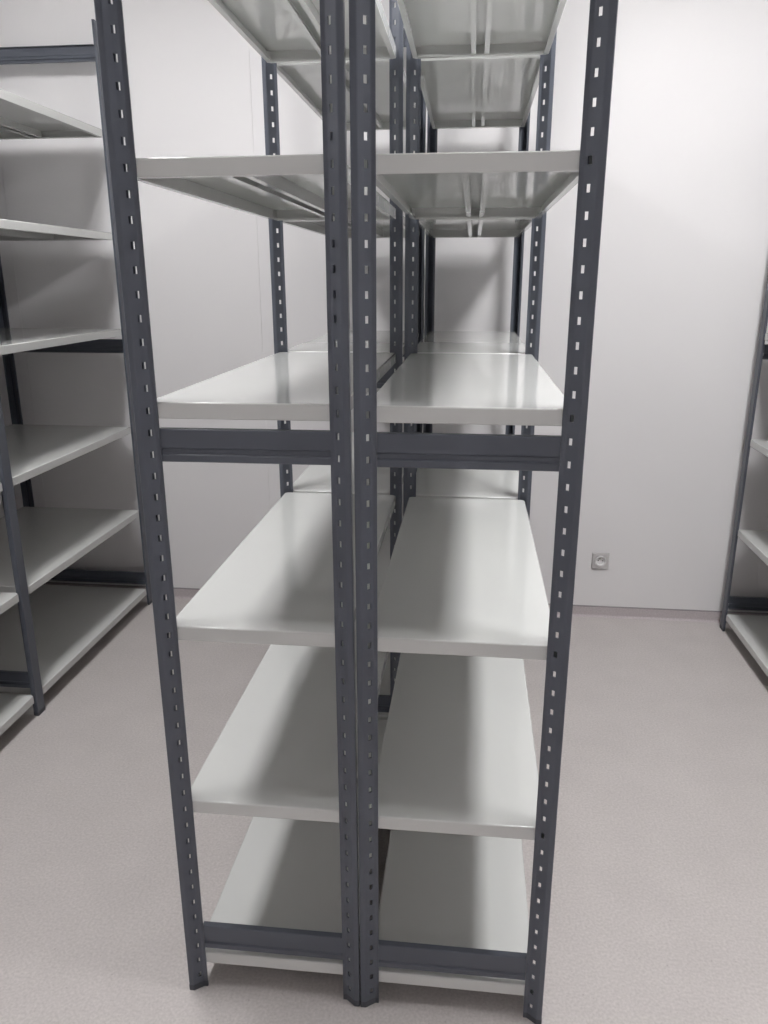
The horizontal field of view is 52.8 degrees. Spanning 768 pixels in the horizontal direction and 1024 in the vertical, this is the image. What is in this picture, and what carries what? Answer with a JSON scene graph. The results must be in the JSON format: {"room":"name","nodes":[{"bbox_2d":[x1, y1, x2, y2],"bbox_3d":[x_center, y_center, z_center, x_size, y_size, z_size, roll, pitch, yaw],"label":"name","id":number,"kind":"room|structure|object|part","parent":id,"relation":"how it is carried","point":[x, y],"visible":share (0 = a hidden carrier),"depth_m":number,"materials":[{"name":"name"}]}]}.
{"room":"storage room","nodes":[
{"label":"storage room","id":0,"kind":"room"},
{"bbox_2d":[0,355,22,517],"bbox_3d":[-2.095,-0.335,1.353,0.100,2.950,4.670,2,17,6],"label":"wall","id":1,"kind":"structure","parent":0,"point":[3,388],"depth_m":3.67,"materials":[{"name":"white paint"}]},
{"bbox_2d":[0,0,767,612],"bbox_3d":[0.208,-0.954,3.405,4.205,2.950,0.100,2,17,6],"label":"wall","id":2,"kind":"structure","parent":0,"point":[683,266],"depth_m":3.36,"materials":[{"name":"white paint"}]},
{"bbox_2d":[45,582,767,622],"bbox_3d":[0.203,0.448,3.769,4.005,0.056,0.013,2,17,6],"label":"baseboard","id":3,"kind":"structure","parent":2,"relation":"attached to","point":[710,616],"depth_m":3.67,"materials":[{"name":"plastic"}]},
{"bbox_2d":[591,552,609,568],"bbox_3d":[1.009,0.228,3.608,0.077,0.077,0.014,2,17,6],"label":"wall socket","id":4,"kind":"object","parent":2,"relation":"attached to","point":[599,560],"visible":1,"depth_m":3.61,"materials":[{"name":"plastic"}]},
{"bbox_2d":[0,597,767,1023],"bbox_3d":[-0.054,1.199,1.578,4.205,0.120,4.870,2,17,6],"label":"floor","id":5,"kind":"structure","parent":0,"point":[659,902],"depth_m":2.19,"materials":[{"name":"concrete"}]},
{"bbox_2d":[0,19,151,735],"bbox_3d":[-1.565,-0.479,2.543,0.591,2.540,2.088,2,17,6],"label":"shelving rack","id":6,"kind":"object","parent":5,"relation":"on","point":[45,629],"visible":0.98,"depth_m":3.22,"materials":[{"name":"metal"}]},
{"bbox_3d":[-1.621,0.427,2.286,0.584,0.030,0.968,2,17,6],"label":"shelf","id":7,"kind":"part","parent":6,"relation":"part of","materials":[{"name":"metal"}]},
{"bbox_3d":[-1.621,0.812,2.402,0.584,0.030,0.968,2,17,6],"label":"shelf","id":8,"kind":"part","parent":6,"relation":"part of","materials":[{"name":"metal"}]},
{"bbox_3d":[-1.726,-0.782,3.543,0.038,2.536,0.046,2,17,6],"label":"post","id":9,"kind":"part","parent":6,"relation":"part of","materials":[{"name":"metal"}]},
{"bbox_3d":[-1.284,-0.472,2.513,0.023,2.536,0.046,2,17,6],"label":"post","id":10,"kind":"part","parent":6,"relation":"part of","materials":[{"name":"metal"}]},
{"bbox_3d":[-1.510,-1.442,2.783,0.584,0.030,0.968,2,17,6],"label":"shelf","id":11,"kind":"part","parent":6,"relation":"part of","materials":[{"name":"metal"}]},
{"bbox_3d":[-1.509,-1.055,2.899,0.584,0.030,0.968,2,17,6],"label":"shelf","id":12,"kind":"part","parent":6,"relation":"part of","materials":[{"name":"metal"}]},
{"bbox_3d":[-1.509,-0.671,3.015,0.584,0.030,0.968,2,17,6],"label":"shelf","id":13,"kind":"part","parent":6,"relation":"part of","materials":[{"name":"metal"}]},
{"bbox_3d":[-1.509,-0.250,3.142,0.584,0.030,0.968,2,17,6],"label":"shelf","id":14,"kind":"part","parent":6,"relation":"part of","materials":[{"name":"metal"}]},
{"bbox_3d":[-1.508,0.135,3.257,0.584,0.030,0.968,2,17,6],"label":"shelf","id":15,"kind":"part","parent":6,"relation":"part of","materials":[{"name":"metal"}]},
{"bbox_3d":[-1.508,0.520,3.373,0.584,0.030,0.968,2,17,6],"label":"shelf","id":16,"kind":"part","parent":6,"relation":"part of","materials":[{"name":"metal"}]},
{"bbox_3d":[-1.171,-0.764,3.484,0.023,2.536,0.046,2,17,6],"label":"post","id":17,"kind":"part","parent":6,"relation":"part of","materials":[{"name":"metal"}]},
{"bbox_2d":[94,0,425,1005],"bbox_3d":[-0.138,-0.421,2.347,0.405,2.542,2.056,2,17,6],"label":"shelving rack","id":18,"kind":"object","parent":5,"relation":"on","point":[285,758],"visible":0.84,"depth_m":1.69,"materials":[{"name":"metal"}]},
{"bbox_3d":[-0.424,-0.141,1.409,0.038,2.536,0.046,2,17,6],"label":"post","id":19,"kind":"part","parent":18,"relation":"part of","materials":[{"name":"metal"}]},
{"bbox_3d":[-0.196,-0.705,1.732,0.353,0.030,0.999,2,17,6],"label":"shelf","id":20,"kind":"part","parent":18,"relation":"part of","materials":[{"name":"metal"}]},
{"bbox_3d":[-0.195,-0.321,1.847,0.353,0.030,0.999,2,17,6],"label":"shelf","id":21,"kind":"part","parent":18,"relation":"part of","materials":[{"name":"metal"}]},
{"bbox_3d":[-0.311,-0.433,2.380,0.038,2.536,0.046,2,17,6],"label":"post","id":22,"kind":"part","parent":18,"relation":"part of","materials":[{"name":"metal"}]},
{"bbox_3d":[-0.193,0.099,1.974,0.353,0.030,0.999,2,17,6],"label":"shelf","id":23,"kind":"part","parent":18,"relation":"part of","materials":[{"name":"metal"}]},
{"bbox_3d":[-0.192,0.482,2.089,0.353,0.030,0.999,2,17,6],"label":"shelf","id":24,"kind":"part","parent":18,"relation":"part of","materials":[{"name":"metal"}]},
{"bbox_3d":[-0.190,0.866,2.204,0.353,0.030,0.999,2,17,6],"label":"shelf","id":25,"kind":"part","parent":18,"relation":"part of","materials":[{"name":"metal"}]},
{"bbox_3d":[-0.198,-1.092,1.616,0.353,0.030,0.999,2,17,6],"label":"shelf","id":26,"kind":"part","parent":18,"relation":"part of","materials":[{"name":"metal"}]},
{"bbox_3d":[-0.202,-0.716,3.321,0.038,2.536,0.046,2,17,6],"label":"post","id":27,"kind":"part","parent":18,"relation":"part of","materials":[{"name":"metal"}]},
{"bbox_3d":[-0.077,-0.126,1.358,0.038,2.536,0.017,2,17,6],"label":"post","id":28,"kind":"part","parent":18,"relation":"part of","materials":[{"name":"metal"}]},
{"bbox_3d":[-0.080,-0.194,2.945,0.353,0.030,0.999,2,17,6],"label":"shelf","id":29,"kind":"part","parent":18,"relation":"part of","materials":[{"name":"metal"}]},
{"bbox_3d":[-0.085,-1.384,2.587,0.353,0.030,0.999,2,17,6],"label":"shelf","id":30,"kind":"part","parent":18,"relation":"part of","materials":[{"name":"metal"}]},
{"bbox_3d":[-0.084,-0.998,2.703,0.353,0.030,0.999,2,17,6],"label":"shelf","id":31,"kind":"part","parent":18,"relation":"part of","materials":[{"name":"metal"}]},
{"bbox_3d":[-0.082,-0.614,2.818,0.353,0.030,0.999,2,17,6],"label":"shelf","id":32,"kind":"part","parent":18,"relation":"part of","materials":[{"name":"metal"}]},
{"bbox_3d":[-0.079,0.189,3.060,0.353,0.030,0.999,2,17,6],"label":"shelf","id":33,"kind":"part","parent":18,"relation":"part of","materials":[{"name":"metal"}]},
{"bbox_3d":[-0.077,0.574,3.175,0.353,0.030,0.999,2,17,6],"label":"shelf","id":34,"kind":"part","parent":18,"relation":"part of","materials":[{"name":"metal"}]},
{"bbox_3d":[0.036,-0.419,2.329,0.038,2.536,0.017,2,17,6],"label":"post","id":35,"kind":"part","parent":18,"relation":"part of","materials":[{"name":"metal"}]},
{"bbox_3d":[0.147,-0.706,3.284,0.038,2.536,0.046,2,17,6],"label":"post","id":36,"kind":"part","parent":18,"relation":"part of","materials":[{"name":"metal"}]},
{"bbox_2d":[349,0,618,1023],"bbox_3d":[0.257,-0.409,2.305,0.395,2.540,2.056,2,17,6],"label":"shelving rack","id":37,"kind":"object","parent":5,"relation":"on","point":[457,786],"visible":1,"depth_m":1.70,"materials":[{"name":"metal"}]},
{"bbox_3d":[-0.033,-0.124,1.353,0.038,2.536,0.017,2,17,6],"label":"post","id":38,"kind":"part","parent":37,"relation":"part of","materials":[{"name":"metal"}]},
{"bbox_3d":[0.080,-0.416,2.324,0.038,2.536,0.017,2,17,6],"label":"post","id":39,"kind":"part","parent":37,"relation":"part of","materials":[{"name":"metal"}]},
{"bbox_3d":[0.191,-0.704,3.279,0.038,2.536,0.046,2,17,6],"label":"post","id":40,"kind":"part","parent":37,"relation":"part of","materials":[{"name":"metal"}]},
{"bbox_3d":[0.201,0.887,2.165,0.358,0.030,0.999,2,17,6],"label":"shelf","id":41,"kind":"part","parent":37,"relation":"part of","materials":[{"name":"metal"}]},
{"bbox_3d":[0.201,0.500,2.049,0.358,0.030,0.999,2,17,6],"label":"shelf","id":42,"kind":"part","parent":37,"relation":"part of","materials":[{"name":"metal"}]},
{"bbox_3d":[0.201,0.114,1.933,0.358,0.030,0.999,2,17,6],"label":"shelf","id":43,"kind":"part","parent":37,"relation":"part of","materials":[{"name":"metal"}]},
{"bbox_3d":[0.314,-0.178,2.904,0.358,0.030,0.999,2,17,6],"label":"shelf","id":44,"kind":"part","parent":37,"relation":"part of","materials":[{"name":"metal"}]},
{"bbox_3d":[0.200,-0.308,1.805,0.358,0.030,0.999,2,17,6],"label":"shelf","id":45,"kind":"part","parent":37,"relation":"part of","materials":[{"name":"metal"}]},
{"bbox_3d":[0.313,-0.601,2.776,0.358,0.030,0.999,2,17,6],"label":"shelf","id":46,"kind":"part","parent":37,"relation":"part of","materials":[{"name":"metal"}]},
{"bbox_3d":[0.313,-0.985,2.661,0.358,0.030,0.999,2,17,6],"label":"shelf","id":47,"kind":"part","parent":37,"relation":"part of","materials":[{"name":"metal"}]},
{"bbox_3d":[0.200,-0.692,1.690,0.358,0.030,0.999,2,17,6],"label":"shelf","id":48,"kind":"part","parent":37,"relation":"part of","materials":[{"name":"metal"}]},
{"bbox_3d":[0.313,-1.371,2.545,0.358,0.030,0.999,2,17,6],"label":"shelf","id":49,"kind":"part","parent":37,"relation":"part of","materials":[{"name":"metal"}]},
{"bbox_3d":[0.200,-1.079,1.573,0.358,0.030,0.999,2,17,6],"label":"shelf","id":50,"kind":"part","parent":37,"relation":"part of","materials":[{"name":"metal"}]},
{"bbox_3d":[0.545,-0.693,3.241,0.038,2.536,0.046,2,17,6],"label":"post","id":51,"kind":"part","parent":37,"relation":"part of","materials":[{"name":"metal"}]},
{"bbox_3d":[0.435,-0.409,2.300,0.038,2.536,0.046,2,17,6],"label":"post","id":52,"kind":"part","parent":37,"relation":"part of","materials":[{"name":"metal"}]},
{"bbox_3d":[0.322,-0.117,1.329,0.038,2.536,0.046,2,17,6],"label":"post","id":53,"kind":"part","parent":37,"relation":"part of","materials":[{"name":"metal"}]},
{"bbox_2d":[720,276,767,676],"bbox_3d":[1.730,-0.376,2.192,0.591,2.540,2.088,2,17,6],"label":"shelving rack","id":54,"kind":"object","parent":5,"relation":"on","point":[752,630],"visible":1,"depth_m":3.32,"materials":[{"name":"metal"}]},
{"bbox_3d":[1.788,0.624,3.022,0.584,0.030,0.968,2,17,6],"label":"shelf","id":55,"kind":"part","parent":54,"relation":"part of","materials":[{"name":"metal"}]},
{"bbox_3d":[1.787,0.238,2.906,0.584,0.030,0.968,2,17,6],"label":"shelf","id":56,"kind":"part","parent":54,"relation":"part of","materials":[{"name":"metal"}]},
{"bbox_3d":[1.787,-0.146,2.790,0.584,0.030,0.968,2,17,6],"label":"shelf","id":57,"kind":"part","parent":54,"relation":"part of","materials":[{"name":"metal"}]}
]}

